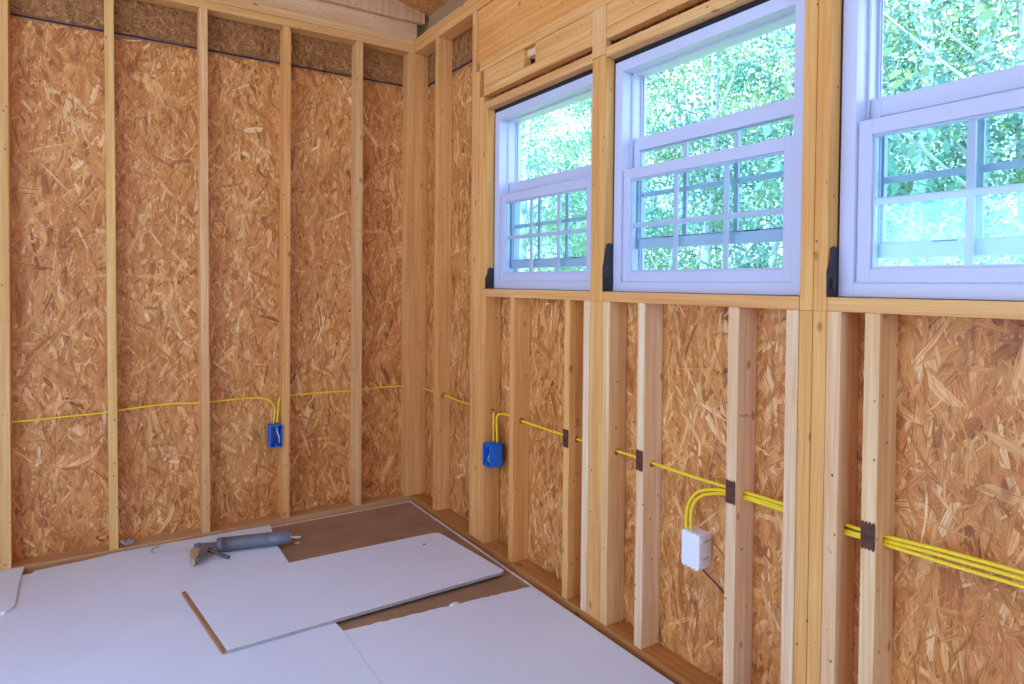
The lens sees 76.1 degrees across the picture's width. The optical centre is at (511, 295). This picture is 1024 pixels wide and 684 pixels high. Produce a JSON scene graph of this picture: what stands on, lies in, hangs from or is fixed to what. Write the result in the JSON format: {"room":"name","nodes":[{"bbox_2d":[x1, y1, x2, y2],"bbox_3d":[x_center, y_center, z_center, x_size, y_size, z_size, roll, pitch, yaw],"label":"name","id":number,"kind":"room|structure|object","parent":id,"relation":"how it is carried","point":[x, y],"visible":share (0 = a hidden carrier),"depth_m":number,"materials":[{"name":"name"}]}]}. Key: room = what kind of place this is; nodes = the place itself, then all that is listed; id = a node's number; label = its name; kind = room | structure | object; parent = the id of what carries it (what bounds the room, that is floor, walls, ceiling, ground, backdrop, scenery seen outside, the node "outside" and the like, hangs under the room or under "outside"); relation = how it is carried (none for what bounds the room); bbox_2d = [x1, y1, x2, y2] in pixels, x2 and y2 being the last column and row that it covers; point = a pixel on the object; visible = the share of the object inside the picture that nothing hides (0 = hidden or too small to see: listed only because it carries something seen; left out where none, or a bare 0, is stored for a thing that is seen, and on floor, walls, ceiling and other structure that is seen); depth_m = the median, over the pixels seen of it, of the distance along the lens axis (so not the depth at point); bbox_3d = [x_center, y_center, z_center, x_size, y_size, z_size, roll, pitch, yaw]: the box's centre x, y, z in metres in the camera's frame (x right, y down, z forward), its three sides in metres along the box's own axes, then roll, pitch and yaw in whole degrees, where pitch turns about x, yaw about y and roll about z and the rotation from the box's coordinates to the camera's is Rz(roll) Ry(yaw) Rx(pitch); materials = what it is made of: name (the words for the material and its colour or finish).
{"room":"construction site","nodes":[
{"label":"construction site","id":0,"kind":"room"},
{"bbox_2d":[10,0,421,560],"bbox_3d":[-1.837,-0.552,3.265,3.040,3.620,0.015,0,1,-33],"label":"wall","id":1,"kind":"structure","parent":0,"point":[58,190],"depth_m":3.36,"materials":[{"name":"brown wood"}]},
{"bbox_2d":[10,13,402,86],"bbox_3d":[-1.835,-1.276,3.245,3.026,0.011,0.009,0,1,-33],"label":"trim","id":2,"kind":"structure","parent":1,"relation":"attached to","point":[13,14],"depth_m":3.35,"materials":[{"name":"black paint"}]},
{"bbox_2d":[22,502,665,677],"bbox_3d":[-0.145,1.335,0.629,3.055,0.020,6.358,0,1,-33],"label":"floor","id":3,"kind":"structure","parent":0,"point":[413,502],"depth_m":2.88,"materials":[{"name":"brown wood"}]},
{"bbox_2d":[0,492,411,573],"bbox_3d":[-1.865,1.240,3.231,2.925,0.038,0.089,0,1,-33],"label":"plate","id":4,"kind":"object","parent":3,"relation":"on","point":[30,565],"visible":0.7,"depth_m":3.39,"materials":[{"name":"brown wood"}]},
{"bbox_2d":[0,0,12,569],"bbox_3d":[-2.275,-0.115,2.933,0.038,2.675,0.089,0,1,-33],"label":"stud","id":5,"kind":"object","parent":4,"relation":"on","point":[6,451],"visible":1,"depth_m":2.90,"materials":[{"name":"brown wood"}]},
{"bbox_2d":[104,0,118,549],"bbox_3d":[-1.933,-0.116,3.153,0.038,2.675,0.089,-1,2,-33],"label":"stud","id":6,"kind":"object","parent":4,"relation":"on","point":[108,4],"visible":1,"depth_m":3.12,"materials":[{"name":"brown wood"}]},
{"bbox_2d":[197,7,209,532],"bbox_3d":[-1.591,-0.117,3.373,0.038,2.675,0.089,-1,2,-33],"label":"stud","id":7,"kind":"object","parent":4,"relation":"on","point":[202,18],"visible":1,"depth_m":3.34,"materials":[{"name":"brown wood"}]},
{"bbox_2d":[11,397,274,423],"bbox_3d":[-2.194,0.625,3.014,2.121,0.154,0.037,0,1,-32],"label":"electrical cable","id":8,"kind":"object","parent":7,"relation":"attached to","point":[270,401],"visible":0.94,"depth_m":3.26,"materials":[{"name":"yellow plastic"}]},
{"bbox_2d":[137,0,413,55],"bbox_3d":[-1.841,-1.474,3.178,2.925,0.040,0.089,0,1,-33],"label":"plate","id":9,"kind":"object","parent":7,"relation":"on","point":[218,10],"visible":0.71,"depth_m":3.54,"materials":[{"name":"brown wood"}]},
{"bbox_2d":[205,0,413,45],"bbox_3d":[-1.840,-1.516,3.177,2.925,0.040,0.089,0,1,-33],"label":"plate","id":10,"kind":"object","parent":9,"relation":"on","point":[234,3],"visible":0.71,"depth_m":3.60,"materials":[{"name":"brown wood"}]},
{"bbox_2d":[242,0,416,39],"bbox_3d":[-1.825,-1.587,3.174,2.947,0.098,0.038,0,1,-33],"label":"board","id":11,"kind":"object","parent":10,"relation":"on","point":[314,8],"visible":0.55,"depth_m":3.71,"materials":[{"name":"brown wood"}]},
{"bbox_2d":[318,0,424,25],"bbox_3d":[-1.791,-1.998,3.155,2.987,0.716,0.038,0,1,-33],"label":"board","id":12,"kind":"object","parent":11,"relation":"on","point":[395,9],"visible":1,"depth_m":3.83,"materials":[{"name":"brown wood"}]},
{"bbox_2d":[279,26,290,518],"bbox_3d":[-1.249,-0.118,3.592,0.040,2.675,0.089,0,1,-33],"label":"stud","id":13,"kind":"object","parent":4,"relation":"on","point":[285,32],"visible":1,"depth_m":3.56,"materials":[{"name":"brown wood"}]},
{"bbox_2d":[350,41,362,505],"bbox_3d":[-0.907,-0.120,3.812,0.038,2.675,0.089,0,1,-33],"label":"stud","id":14,"kind":"object","parent":4,"relation":"on","point":[357,47],"visible":1,"depth_m":3.78,"materials":[{"name":"brown wood"}]},
{"bbox_2d":[401,52,414,495],"bbox_3d":[-0.636,-0.120,3.985,0.038,2.675,0.089,0,1,-33],"label":"stud","id":15,"kind":"object","parent":4,"relation":"on","point":[409,58],"visible":1,"depth_m":3.96,"materials":[{"name":"brown wood"}]},
{"bbox_2d":[271,501,595,630],"bbox_3d":[-0.329,1.279,2.575,1.021,0.013,2.635,0,1,-33],"label":"sheet","id":16,"kind":"object","parent":3,"relation":"on","point":[332,534],"visible":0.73,"depth_m":3.35,"materials":[{"name":"brown wood"}]},
{"bbox_2d":[0,525,380,683],"bbox_3d":[-0.811,1.289,0.845,2.060,0.025,5.044,0,1,-33],"label":"sheet","id":17,"kind":"object","parent":16,"relation":"on","point":[124,617],"depth_m":2.42,"materials":[{"name":"white"}]},
{"bbox_2d":[0,566,23,614],"bbox_3d":[-2.475,1.235,2.508,0.938,0.010,0.462,0,1,-33],"label":"sheet","id":18,"kind":"object","parent":17,"relation":"on","point":[10,579],"visible":1,"depth_m":2.75,"materials":[{"name":"white"}]},
{"bbox_2d":[151,530,300,565],"bbox_3d":[-1.367,1.205,3.117,0.677,0.068,0.227,0,1,-14],"label":"gun","id":19,"kind":"object","parent":17,"relation":"on","point":[199,551],"visible":1,"depth_m":3.16,"materials":[{"name":"blue paint"}]},
{"bbox_2d":[186,533,503,653],"bbox_3d":[-0.705,1.243,2.851,1.237,0.013,0.620,0,1,-33],"label":"sheet","id":20,"kind":"object","parent":17,"relation":"on","point":[256,608],"visible":1,"depth_m":2.77,"materials":[{"name":"white"}]},
{"bbox_2d":[344,587,673,683],"bbox_3d":[0.732,1.304,1.086,0.815,0.013,3.781,0,1,-33],"label":"sheet","id":21,"kind":"object","parent":16,"relation":"on","point":[520,636],"visible":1,"depth_m":2.35,"materials":[{"name":"white"}]},
{"bbox_2d":[412,493,721,683],"bbox_3d":[1.091,1.302,1.419,0.089,0.038,6.334,0,1,-33],"label":"plate","id":22,"kind":"object","parent":3,"relation":"on","point":[676,669],"visible":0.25,"depth_m":2.65,"materials":[{"name":"brown wood"}]},
{"bbox_2d":[412,54,427,494],"bbox_3d":[-0.570,-0.120,3.998,0.089,2.675,0.036,0,1,-33],"label":"stud","id":23,"kind":"object","parent":22,"relation":"on","point":[421,61],"visible":0.91,"depth_m":3.98,"materials":[{"name":"brown wood"}]},
{"bbox_2d":[433,37,452,510],"bbox_3d":[-0.396,-0.113,3.729,0.089,2.675,0.038,0,1,-33],"label":"stud","id":24,"kind":"object","parent":22,"relation":"on","point":[444,47],"visible":1,"depth_m":3.71,"materials":[{"name":"brown wood"}]},
{"bbox_2d":[469,10,479,534],"bbox_3d":[-0.165,-0.104,3.368,0.089,2.675,0.038,0,1,-33],"label":"stud","id":25,"kind":"object","parent":22,"relation":"on","point":[475,66],"visible":0.28,"depth_m":3.34,"materials":[{"name":"brown wood"}]},
{"bbox_2d":[472,71,494,537],"bbox_3d":[-0.145,0.054,3.338,0.089,2.360,0.038,0,1,-33],"label":"stud","id":26,"kind":"object","parent":22,"relation":"on","point":[479,75],"visible":0.32,"depth_m":3.31,"materials":[{"name":"brown wood"}]},
{"bbox_2d":[476,96,492,540],"bbox_3d":[-0.124,0.122,3.306,0.089,2.225,0.038,0,1,-33],"label":"stud","id":27,"kind":"object","parent":22,"relation":"on","point":[483,99],"visible":0.33,"depth_m":3.28,"materials":[{"name":"brown wood"}]},
{"bbox_2d":[484,35,591,96],"bbox_3d":[0.103,-1.002,2.901,0.040,0.043,0.841,0,1,-33],"label":"board","id":28,"kind":"object","parent":27,"relation":"on","point":[584,46],"visible":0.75,"depth_m":2.83,"materials":[{"name":"brown wood"}]},
{"bbox_2d":[484,49,530,86],"bbox_3d":[-0.027,-1.071,3.103,0.040,0.084,0.358,0,1,-33],"label":"board","id":29,"kind":"object","parent":28,"relation":"on","point":[519,60],"visible":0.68,"depth_m":3.06,"materials":[{"name":"brown wood"}]},
{"bbox_2d":[535,12,592,61],"bbox_3d":[0.225,-1.061,2.711,0.040,0.084,0.392,0,1,-33],"label":"board","id":30,"kind":"object","parent":28,"relation":"on","point":[582,28],"visible":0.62,"depth_m":2.69,"materials":[{"name":"brown wood"}]},
{"bbox_2d":[480,296,500,543],"bbox_3d":[-0.108,0.620,3.283,0.089,1.232,0.039,0,1,-33],"label":"stud","id":31,"kind":"object","parent":22,"relation":"on","point":[491,306],"visible":0.86,"depth_m":3.26,"materials":[{"name":"brown wood"}]},
{"bbox_2d":[483,441,502,467],"bbox_3d":[-0.095,0.783,3.225,0.074,0.112,0.070,0,1,-33],"label":"electrical box","id":32,"kind":"object","parent":31,"relation":"attached to","point":[492,451],"visible":1,"depth_m":3.21,"materials":[{"name":"blue plastic"}]},
{"bbox_2d":[508,297,529,562],"bbox_3d":[0.034,0.625,3.063,0.089,1.232,0.038,0,1,-33],"label":"stud","id":33,"kind":"object","parent":22,"relation":"on","point":[519,390],"visible":0.85,"depth_m":3.04,"materials":[{"name":"brown wood"}]},
{"bbox_2d":[562,300,583,599],"bbox_3d":[0.259,0.634,2.712,0.089,1.232,0.039,0,1,-33],"label":"stud","id":34,"kind":"object","parent":22,"relation":"on","point":[574,309],"visible":0.94,"depth_m":2.69,"materials":[{"name":"brown wood"}]},
{"bbox_2d":[482,289,589,300],"bbox_3d":[0.115,-0.007,2.933,0.089,0.038,0.841,0,1,-33],"label":"board","id":35,"kind":"object","parent":34,"relation":"on","point":[515,293],"visible":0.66,"depth_m":2.84,"materials":[{"name":"brown wood"}]},
{"bbox_2d":[482,109,494,288],"bbox_3d":[-0.098,-0.477,3.262,0.089,0.886,0.039,0,1,-33],"label":"stud","id":36,"kind":"object","parent":35,"relation":"on","point":[489,114],"visible":0.54,"depth_m":3.23,"materials":[{"name":"brown wood"}]},
{"bbox_2d":[484,54,592,109],"bbox_3d":[0.123,-0.931,2.916,0.089,0.037,0.841,0,1,-33],"label":"plate","id":37,"kind":"object","parent":36,"relation":"on","point":[584,64],"visible":0.6,"depth_m":2.83,"materials":[{"name":"brown wood"}]},
{"bbox_2d":[494,69,592,290],"bbox_3d":[0.181,-0.469,2.941,0.127,0.885,0.801,0,1,-33],"label":"window","id":38,"kind":"structure","parent":35,"relation":"on","point":[509,191],"depth_m":3.02,"materials":[{"name":"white plastic"}]},
{"bbox_2d":[507,194,585,271],"bbox_3d":[0.146,-0.274,2.932,0.008,0.339,0.621,0,1,-33],"label":"grille","id":39,"kind":"object","parent":38,"relation":"attached to","point":[531,197],"depth_m":3.01,"materials":[{"name":"white plastic"}]},
{"bbox_2d":[515,193,586,258],"bbox_3d":[0.185,-0.331,2.955,0.008,0.328,0.625,0,1,-33],"label":"grille","id":40,"kind":"object","parent":38,"relation":"attached to","point":[584,218],"depth_m":2.99,"materials":[{"name":"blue plastic"}]},
{"bbox_2d":[495,413,1023,574],"bbox_3d":[0.828,0.670,1.829,0.020,0.181,3.356,0,1,-33],"label":"electrical cable","id":41,"kind":"object","parent":34,"relation":"attached to","point":[975,559],"visible":0.69,"depth_m":1.72,"materials":[{"name":"yellow plastic"}]},
{"bbox_2d":[580,301,589,612],"bbox_3d":[0.326,0.636,2.608,0.089,1.232,0.037,0,1,-33],"label":"stud","id":42,"kind":"object","parent":22,"relation":"on","point":[586,328],"visible":0.3,"depth_m":2.58,"materials":[{"name":"brown wood"}]},
{"bbox_2d":[587,301,596,616],"bbox_3d":[0.347,0.637,2.575,0.089,1.232,0.038,0,1,-33],"label":"stud","id":43,"kind":"object","parent":22,"relation":"on","point":[593,304],"visible":0.3,"depth_m":2.55,"materials":[{"name":"brown wood"}]},
{"bbox_2d":[590,57,598,300],"bbox_3d":[0.357,-0.446,2.554,0.089,0.936,0.038,0,1,-33],"label":"stud","id":44,"kind":"object","parent":43,"relation":"on","point":[595,91],"visible":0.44,"depth_m":2.53,"materials":[{"name":"brown wood"}]},
{"bbox_2d":[592,5,610,59],"bbox_3d":[0.345,-1.007,2.509,0.030,0.184,0.079,0,1,-33],"label":"block","id":45,"kind":"object","parent":44,"relation":"on","point":[600,42],"visible":0.69,"depth_m":2.50,"materials":[{"name":"brown wood"}]},
{"bbox_2d":[593,301,604,621],"bbox_3d":[0.368,0.638,2.542,0.089,1.232,0.039,0,1,-33],"label":"stud","id":46,"kind":"object","parent":22,"relation":"on","point":[599,317],"visible":0.34,"depth_m":2.52,"materials":[{"name":"brown wood"}]},
{"bbox_2d":[597,54,614,301],"bbox_3d":[0.378,-0.446,2.521,0.089,0.936,0.039,0,1,-33],"label":"stud","id":47,"kind":"object","parent":46,"relation":"on","point":[606,64],"visible":0.48,"depth_m":2.49,"materials":[{"name":"brown wood"}]},
{"bbox_2d":[600,302,626,625],"bbox_3d":[0.390,0.639,2.509,0.089,1.232,0.038,0,1,-33],"label":"stud","id":48,"kind":"object","parent":22,"relation":"on","point":[614,313],"visible":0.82,"depth_m":2.49,"materials":[{"name":"brown wood"}]},
{"bbox_2d":[634,303,662,648],"bbox_3d":[0.491,0.643,2.351,0.089,1.232,0.037,0,1,-33],"label":"stud","id":49,"kind":"object","parent":22,"relation":"on","point":[650,316],"visible":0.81,"depth_m":2.33,"materials":[{"name":"brown wood"}]},
{"bbox_2d":[723,307,756,683],"bbox_3d":[0.704,0.651,2.018,0.089,1.232,0.039,0,1,-33],"label":"stud","id":50,"kind":"object","parent":22,"relation":"on","point":[742,324],"visible":0.91,"depth_m":2.00,"materials":[{"name":"brown wood"}]},
{"bbox_2d":[604,292,799,309],"bbox_3d":[0.606,0.012,2.168,0.089,0.038,0.818,0,1,-33],"label":"board","id":51,"kind":"object","parent":50,"relation":"on","point":[721,300],"visible":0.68,"depth_m":2.06,"materials":[{"name":"brown wood"}]},
{"bbox_2d":[612,0,804,295],"bbox_3d":[0.662,-0.450,2.191,0.127,0.885,0.819,0,1,-33],"label":"window","id":52,"kind":"structure","parent":51,"relation":"on","point":[756,18],"depth_m":2.17,"materials":[{"name":"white plastic"}]},
{"bbox_2d":[602,243,612,290],"bbox_3d":[0.366,-0.108,2.491,0.049,0.184,0.008,0,1,-33],"label":"flap","id":53,"kind":"object","parent":52,"relation":"attached to","point":[607,269],"visible":1,"depth_m":2.49,"materials":[{"name":"black plastic"}]},
{"bbox_2d":[606,0,754,58],"bbox_3d":[0.615,-0.911,2.150,0.089,0.037,0.819,0,1,-33],"label":"plate","id":54,"kind":"object","parent":52,"relation":"on","point":[711,9],"visible":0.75,"depth_m":2.19,"materials":[{"name":"brown wood"}]},
{"bbox_2d":[633,164,782,268],"bbox_3d":[0.628,-0.255,2.182,0.008,0.339,0.639,0,1,-33],"label":"grille","id":55,"kind":"object","parent":52,"relation":"attached to","point":[675,170],"depth_m":2.21,"materials":[{"name":"white plastic"}]},
{"bbox_2d":[642,130,783,235],"bbox_3d":[0.667,-0.373,2.204,0.008,0.328,0.643,0,1,-33],"label":"grille","id":56,"kind":"object","parent":52,"relation":"attached to","point":[684,140],"depth_m":2.21,"materials":[{"name":"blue plastic"}]},
{"bbox_2d":[780,310,799,683],"bbox_3d":[0.811,0.656,1.852,0.089,1.232,0.038,0,1,-33],"label":"stud","id":57,"kind":"object","parent":22,"relation":"on","point":[792,318],"visible":0.42,"depth_m":1.82,"materials":[{"name":"brown wood"}]},
{"bbox_2d":[793,310,812,683],"bbox_3d":[0.833,0.656,1.818,0.089,1.232,0.039,0,1,-33],"label":"stud","id":58,"kind":"object","parent":22,"relation":"on","point":[806,317],"visible":0.44,"depth_m":1.79,"materials":[{"name":"brown wood"}]},
{"bbox_2d":[800,0,818,310],"bbox_3d":[0.843,-0.427,1.797,0.089,0.936,0.039,0,1,-33],"label":"stud","id":59,"kind":"object","parent":58,"relation":"on","point":[811,6],"visible":0.49,"depth_m":1.77,"materials":[{"name":"brown wood"}]},
{"bbox_3d":[0.832,-0.988,1.751,0.030,0.185,0.079,0,1,-33],"label":"block","id":60,"kind":"object","parent":59,"relation":"on","visible":0},
{"bbox_2d":[607,0,702,40],"bbox_3d":[0.595,-0.982,2.135,0.040,0.043,0.819,0,1,-33],"label":"board","id":61,"kind":"object","parent":60,"relation":"attached to","point":[662,9],"visible":1,"depth_m":2.30,"materials":[{"name":"brown wood"}]},
{"bbox_2d":[607,0,661,26],"bbox_3d":[0.595,-1.047,2.134,0.040,0.084,0.819,0,1,-33],"label":"board","id":62,"kind":"object","parent":61,"relation":"on","point":[617,10],"visible":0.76,"depth_m":2.39,"materials":[{"name":"brown wood"}]},
{"bbox_2d":[480,0,614,72],"bbox_3d":[1.330,-1.087,0.990,0.040,0.050,5.455,0,1,-33],"label":"board","id":63,"kind":"object","parent":62,"relation":"on","point":[528,42],"visible":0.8,"depth_m":2.81,"materials":[{"name":"brown wood"}]},
{"bbox_2d":[478,0,589,63],"bbox_3d":[1.333,-1.247,1.010,0.045,0.269,5.493,0,1,-33],"label":"header beam","id":64,"kind":"structure","parent":63,"relation":"on","point":[502,23],"depth_m":3.04,"materials":[{"name":"brown wood"}]},
{"bbox_2d":[414,0,493,55],"bbox_3d":[1.116,-1.412,1.367,0.089,0.040,6.334,0,1,-33],"label":"plate","id":65,"kind":"object","parent":64,"relation":"on","point":[462,22],"visible":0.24,"depth_m":3.57,"materials":[{"name":"brown wood"}]},
{"bbox_2d":[414,0,478,46],"bbox_3d":[1.116,-1.454,1.366,0.089,0.040,6.334,0,1,-33],"label":"plate","id":66,"kind":"object","parent":65,"relation":"on","point":[469,3],"visible":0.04,"depth_m":3.59,"materials":[{"name":"brown wood"}]},
{"bbox_2d":[807,311,827,683],"bbox_3d":[0.855,0.657,1.784,0.089,1.232,0.039,0,1,-33],"label":"stud","id":67,"kind":"object","parent":22,"relation":"on","point":[819,353],"visible":0.42,"depth_m":1.76,"materials":[{"name":"brown wood"}]},
{"bbox_2d":[813,0,841,310],"bbox_3d":[0.865,-0.426,1.763,0.089,0.936,0.039,0,1,-33],"label":"stud","id":68,"kind":"object","parent":67,"relation":"on","point":[830,11],"visible":0.54,"depth_m":1.74,"materials":[{"name":"brown wood"}]},
{"bbox_2d":[820,311,859,683],"bbox_3d":[0.876,0.658,1.751,0.089,1.232,0.038,0,1,-33],"label":"stud","id":69,"kind":"object","parent":22,"relation":"on","point":[842,356],"visible":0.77,"depth_m":1.73,"materials":[{"name":"brown wood"}]},
{"bbox_2d":[827,297,1023,319],"bbox_3d":[1.098,0.032,1.402,0.089,0.038,0.839,0,1,-33],"label":"board","id":70,"kind":"object","parent":69,"relation":"on","point":[903,306],"visible":0.98,"depth_m":1.52,"materials":[{"name":"brown wood"}]},
{"bbox_2d":[837,0,1023,300],"bbox_3d":[1.154,-0.430,1.426,0.127,0.885,0.839,0,1,-33],"label":"window","id":71,"kind":"structure","parent":70,"relation":"on","point":[867,118],"depth_m":1.64,"materials":[{"name":"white plastic"}]},
{"bbox_2d":[826,246,837,296],"bbox_3d":[0.852,-0.064,1.734,0.049,0.134,0.008,0,1,-33],"label":"flap","id":72,"kind":"object","parent":71,"relation":"attached to","point":[832,270],"visible":1,"depth_m":1.73,"materials":[{"name":"black plastic"}]},
{"bbox_2d":[876,119,1023,263],"bbox_3d":[1.119,-0.236,1.417,0.008,0.339,0.659,0,1,-33],"label":"grille","id":73,"kind":"object","parent":71,"relation":"attached to","point":[971,191],"depth_m":1.51,"materials":[{"name":"white plastic"}]},
{"bbox_2d":[885,118,1023,237],"bbox_3d":[1.158,-0.295,1.440,0.008,0.328,0.663,0,1,-33],"label":"grille","id":74,"kind":"object","parent":71,"relation":"attached to","point":[981,167],"depth_m":1.53,"materials":[{"name":"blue plastic"}]},
{"bbox_2d":[858,313,898,683],"bbox_3d":[0.931,0.660,1.666,0.089,1.232,0.038,0,1,-33],"label":"stud","id":75,"kind":"object","parent":22,"relation":"on","point":[881,330],"visible":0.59,"depth_m":1.64,"materials":[{"name":"brown wood"}]},
{"bbox_2d":[860,520,874,551],"bbox_3d":[0.892,0.603,1.640,0.003,0.074,0.036,0,1,-33],"label":"plate","id":76,"kind":"object","parent":75,"relation":"attached to","point":[867,536],"visible":1,"depth_m":1.64,"materials":[{"name":"metal"}]},
{"bbox_2d":[398,0,448,18],"bbox_3d":[-0.091,-1.963,0.574,3.479,0.779,6.946,0,1,-33],"label":"ceiling","id":77,"kind":"structure","parent":0,"point":[428,7],"depth_m":3.86,"materials":[{"name":"brown wood"}]},
{"bbox_2d":[422,0,1023,683],"bbox_3d":[1.151,-0.162,1.422,0.023,2.966,6.363,0,1,-33],"label":"wall","id":78,"kind":"structure","parent":0,"point":[959,471],"depth_m":1.99,"materials":[{"name":"brown wood"}]},
{"bbox_2d":[682,526,711,570],"bbox_3d":[0.618,0.843,2.180,0.063,0.120,0.083,0,1,-33],"label":"electrical box","id":79,"kind":"object","parent":78,"relation":"attached to","point":[696,543],"visible":1,"depth_m":2.16,"materials":[{"name":"white plastic"}]},
{"bbox_2d":[685,488,1023,581],"bbox_3d":[1.156,0.707,1.310,0.019,0.204,2.124,0,1,-33],"label":"electrical cable","id":80,"kind":"object","parent":79,"relation":"attached to","point":[1020,578],"visible":0.68,"depth_m":1.59,"materials":[{"name":"yellow plastic"}]},
{"bbox_2d":[689,492,1023,588],"bbox_3d":[1.161,0.715,1.301,0.019,0.189,2.105,0,1,-33],"label":"electrical cable","id":81,"kind":"object","parent":79,"relation":"attached to","point":[894,547],"visible":0.74,"depth_m":1.58,"materials":[{"name":"yellow plastic"}]},
{"label":"outside","id":82,"kind":"structure","parent":0,"visible":0},
{"bbox_3d":[12.453,2.519,30.645,50.000,0.500,62.000,0,1,-33],"label":"ground","id":83,"kind":"structure","parent":82,"visible":0},
{"bbox_2d":[521,113,582,254],"bbox_3d":[0.006,-3.245,15.486,3.927,12.007,4.197,0,1,-36],"label":"tree","id":84,"kind":"object","parent":83,"relation":"on","point":[560,138],"visible":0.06,"depth_m":14.99,"materials":[{"name":"green plant"}]},
{"bbox_2d":[520,113,584,271],"bbox_3d":[-0.053,-1.630,13.124,3.553,8.865,3.738,1,1,36],"label":"tree","id":85,"kind":"object","parent":83,"relation":"on","point":[547,115],"visible":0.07,"depth_m":12.85,"materials":[{"name":"green plant"}]},
{"bbox_2d":[520,109,585,270],"bbox_3d":[0.929,-2.100,19.940,4.031,9.560,3.831,0,1,-15],"label":"tree","id":86,"kind":"object","parent":83,"relation":"on","point":[557,115],"visible":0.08,"depth_m":19.93,"materials":[{"name":"green plant"}]},
{"bbox_2d":[520,98,590,271],"bbox_3d":[0.292,-2.619,10.764,3.579,10.942,3.825,1,1,27],"label":"tree","id":87,"kind":"object","parent":83,"relation":"on","point":[527,166],"visible":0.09,"depth_m":10.54,"materials":[{"name":"green plant"}]},
{"bbox_2d":[527,103,664,271],"bbox_3d":[1.891,-2.022,16.122,3.835,9.569,4.035,0,1,-2],"label":"tree","id":88,"kind":"object","parent":83,"relation":"on","point":[571,118],"visible":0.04,"depth_m":16.12,"materials":[{"name":"green plant"}]},
{"bbox_2d":[526,63,722,271],"bbox_3d":[2.309,-1.542,13.884,5.165,8.704,4.753,1,1,20],"label":"tree","id":89,"kind":"object","parent":83,"relation":"on","point":[581,102],"visible":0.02,"depth_m":13.31,"materials":[{"name":"green plant"}]},
{"bbox_2d":[521,76,735,271],"bbox_3d":[1.789,-2.335,11.091,4.381,10.390,4.164,1,1,30],"label":"tree","id":90,"kind":"object","parent":83,"relation":"on","point":[578,248],"visible":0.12,"depth_m":10.94,"materials":[{"name":"green plant"}]},
{"bbox_2d":[546,30,782,270],"bbox_3d":[2.623,-0.992,9.846,4.607,7.765,4.240,1,1,38],"label":"tree","id":91,"kind":"object","parent":83,"relation":"on","point":[661,157],"visible":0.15,"depth_m":9.31,"materials":[{"name":"green plant"}]},
{"bbox_2d":[544,26,791,269],"bbox_3d":[2.721,-2.678,8.682,3.910,11.184,3.658,0,1,-20],"label":"tree","id":92,"kind":"object","parent":83,"relation":"on","point":[705,252],"visible":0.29,"depth_m":8.62,"materials":[{"name":"green plant"}]},
{"bbox_2d":[645,42,781,269],"bbox_3d":[4.163,-2.411,13.354,3.669,10.496,3.433,1,1,0],"label":"tree","id":93,"kind":"object","parent":83,"relation":"on","point":[706,57],"visible":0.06,"depth_m":13.26,"materials":[{"name":"green plant"}]},
{"bbox_2d":[671,25,794,268],"bbox_3d":[4.106,-1.475,11.010,3.674,8.712,3.491,1,1,6],"label":"tree","id":94,"kind":"object","parent":83,"relation":"on","point":[754,41],"visible":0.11,"depth_m":10.86,"materials":[{"name":"green plant"}]},
{"bbox_2d":[709,26,794,268],"bbox_3d":[6.453,-2.039,16.212,3.881,9.683,4.083,1,1,4],"label":"tree","id":95,"kind":"object","parent":83,"relation":"on","point":[734,50],"visible":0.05,"depth_m":16.08,"materials":[{"name":"green plant"}]},
{"bbox_2d":[644,1,984,269],"bbox_3d":[3.578,-1.229,8.546,4.929,8.308,4.537,1,1,15],"label":"tree","id":96,"kind":"object","parent":83,"relation":"on","point":[751,77],"visible":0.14,"depth_m":8.37,"materials":[{"name":"green plant"}]},
{"bbox_2d":[704,0,1023,265],"bbox_3d":[4.029,-3.000,7.237,4.163,11.910,3.896,0,1,-10],"label":"tree","id":97,"kind":"object","parent":83,"relation":"on","point":[915,44],"visible":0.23,"depth_m":6.95,"materials":[{"name":"green plant"}]},
{"bbox_2d":[723,0,1016,265],"bbox_3d":[4.864,-1.553,8.640,3.597,8.974,3.784,0,1,-21],"label":"tree","id":98,"kind":"object","parent":83,"relation":"on","point":[938,20],"visible":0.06,"depth_m":8.02,"materials":[{"name":"green plant"}]},
{"bbox_2d":[719,0,1023,267],"bbox_3d":[3.333,-1.118,3.283,4.916,8.285,4.524,0,1,-27],"label":"tree","id":99,"kind":"object","parent":83,"relation":"on","point":[922,212],"visible":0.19,"depth_m":3.57,"materials":[{"name":"green plant"}]},
{"bbox_2d":[729,0,1023,265],"bbox_3d":[4.104,-2.693,6.464,3.960,11.327,3.705,1,1,28],"label":"tree","id":100,"kind":"object","parent":83,"relation":"on","point":[930,45],"visible":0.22,"depth_m":6.49,"materials":[{"name":"green plant"}]},
{"bbox_2d":[789,0,1023,263],"bbox_3d":[4.774,-2.686,6.636,3.702,11.318,3.956,0,1,-32],"label":"tree","id":101,"kind":"object","parent":83,"relation":"on","point":[985,56],"visible":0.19,"depth_m":6.67,"materials":[{"name":"green plant"}]},
{"bbox_2d":[793,0,1023,261],"bbox_3d":[4.303,-2.858,5.395,4.091,11.702,3.828,1,1,28],"label":"tree","id":102,"kind":"object","parent":83,"relation":"on","point":[916,3],"visible":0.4,"depth_m":5.38,"materials":[{"name":"green plant"}]},
{"bbox_2d":[887,4,1015,263],"bbox_3d":[6.483,-0.775,9.932,4.389,7.398,4.040,0,1,-2],"label":"tree","id":103,"kind":"object","parent":83,"relation":"on","point":[962,155],"visible":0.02,"depth_m":9.83,"materials":[{"name":"green plant"}]},
{"bbox_2d":[886,0,1023,264],"bbox_3d":[5.271,-2.426,6.809,3.775,10.800,3.532,0,1,-3],"label":"tree","id":104,"kind":"object","parent":83,"relation":"on","point":[1020,19],"visible":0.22,"depth_m":6.75,"materials":[{"name":"green plant"}]},
{"bbox_2d":[886,0,1023,265],"bbox_3d":[5.668,-1.792,7.052,4.019,9.530,3.819,1,1,7],"label":"tree","id":105,"kind":"object","parent":83,"relation":"on","point":[1012,257],"visible":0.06,"depth_m":7.08,"materials":[{"name":"green plant"}]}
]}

